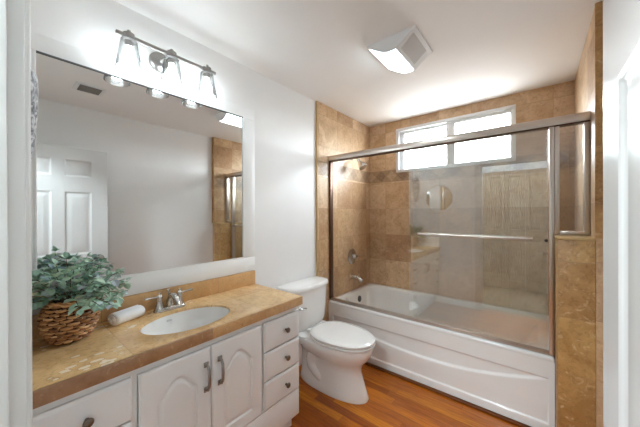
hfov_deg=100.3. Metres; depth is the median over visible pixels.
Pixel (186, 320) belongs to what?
sink
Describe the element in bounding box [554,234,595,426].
wall partition
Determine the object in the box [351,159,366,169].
showerhead
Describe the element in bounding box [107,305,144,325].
rolled towel
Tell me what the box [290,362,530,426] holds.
floor
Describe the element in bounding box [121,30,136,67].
bulb
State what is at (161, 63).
vanity light
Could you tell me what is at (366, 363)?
trim
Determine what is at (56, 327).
wicker basket
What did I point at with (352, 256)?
shower valve
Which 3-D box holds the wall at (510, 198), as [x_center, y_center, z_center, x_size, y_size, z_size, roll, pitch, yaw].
[1.397,0.134,2.795,2.140,2.440,0.100,0,0,39]
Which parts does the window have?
sash, sash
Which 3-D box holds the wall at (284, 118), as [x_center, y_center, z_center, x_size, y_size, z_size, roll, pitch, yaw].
[-0.360,0.142,2.240,0.120,2.440,3.185,0,0,39]
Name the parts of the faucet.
handle post, plate, spout, handle post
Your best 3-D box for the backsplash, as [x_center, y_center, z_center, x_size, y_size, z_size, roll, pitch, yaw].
[-0.873,0.478,1.531,0.018,0.100,1.211,0,0,39]
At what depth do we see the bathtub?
2.08 m
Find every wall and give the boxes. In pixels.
[30,0,369,365]
[370,80,574,314]
[574,8,602,426]
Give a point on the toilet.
(334, 353)
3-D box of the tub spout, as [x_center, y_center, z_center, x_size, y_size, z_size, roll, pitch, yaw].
[0.417,0.720,2.981,0.145,0.089,0.062,0,0,39]
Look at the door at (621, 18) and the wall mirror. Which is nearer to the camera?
the door at (621, 18)
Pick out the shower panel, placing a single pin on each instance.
(586, 125)
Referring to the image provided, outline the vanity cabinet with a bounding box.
[33,307,298,426]
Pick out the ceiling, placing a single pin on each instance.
(483, 50)
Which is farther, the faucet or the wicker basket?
the faucet
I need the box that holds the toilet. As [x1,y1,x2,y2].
[277,276,374,404]
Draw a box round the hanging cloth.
[31,70,38,159]
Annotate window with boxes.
[396,104,515,172]
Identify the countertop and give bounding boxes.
[32,270,302,408]
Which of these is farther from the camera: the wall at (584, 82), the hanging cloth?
the wall at (584, 82)
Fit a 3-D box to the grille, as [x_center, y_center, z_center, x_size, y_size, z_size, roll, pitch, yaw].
[0.593,-1.032,1.681,0.079,0.062,0.228,0,0,39]
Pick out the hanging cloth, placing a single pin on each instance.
(34, 79)
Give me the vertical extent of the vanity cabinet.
0.786 m
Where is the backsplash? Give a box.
[32,270,254,339]
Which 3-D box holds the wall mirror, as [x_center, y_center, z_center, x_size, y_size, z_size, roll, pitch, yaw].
[-0.875,-0.171,1.535,0.013,1.193,1.214,0,0,39]
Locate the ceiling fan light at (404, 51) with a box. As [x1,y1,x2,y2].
[367,25,432,72]
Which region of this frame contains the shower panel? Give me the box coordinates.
[554,121,589,235]
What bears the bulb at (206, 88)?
attached to the vanity light at (161, 63)
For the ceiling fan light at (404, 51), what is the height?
0.091 m
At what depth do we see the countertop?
1.15 m
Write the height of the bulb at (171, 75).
0.180 m
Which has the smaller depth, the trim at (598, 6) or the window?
the trim at (598, 6)
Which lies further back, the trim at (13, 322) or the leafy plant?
the leafy plant
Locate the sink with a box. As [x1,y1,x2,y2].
[140,307,228,342]
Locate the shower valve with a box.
[348,249,359,263]
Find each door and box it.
[328,111,590,356]
[603,0,639,426]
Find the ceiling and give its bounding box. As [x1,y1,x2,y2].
[113,0,602,126]
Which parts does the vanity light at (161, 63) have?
lamp shade, lamp shade, lamp shade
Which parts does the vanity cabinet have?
drawer, knob, drawer, door, handle, handle, door, panel, drawer, drawer, drawer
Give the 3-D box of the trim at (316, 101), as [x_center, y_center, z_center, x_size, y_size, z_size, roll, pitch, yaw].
[-0.029,0.140,2.567,0.021,2.440,0.009,0,0,39]
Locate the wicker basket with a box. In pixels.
[37,293,100,344]
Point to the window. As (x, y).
(449, 123)
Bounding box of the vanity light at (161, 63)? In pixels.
[114,29,216,97]
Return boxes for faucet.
[144,288,192,313]
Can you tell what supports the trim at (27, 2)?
attached to the wall
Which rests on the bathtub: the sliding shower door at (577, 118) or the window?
the sliding shower door at (577, 118)
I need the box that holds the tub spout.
[350,274,362,282]
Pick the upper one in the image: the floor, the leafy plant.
the leafy plant
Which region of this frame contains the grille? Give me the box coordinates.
[401,33,425,63]
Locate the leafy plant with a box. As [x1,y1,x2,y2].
[32,252,131,317]
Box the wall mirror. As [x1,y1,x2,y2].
[30,31,254,314]
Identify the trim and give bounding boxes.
[0,0,26,426]
[25,0,32,426]
[316,101,317,275]
[365,362,527,426]
[595,1,602,238]
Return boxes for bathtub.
[329,283,554,426]

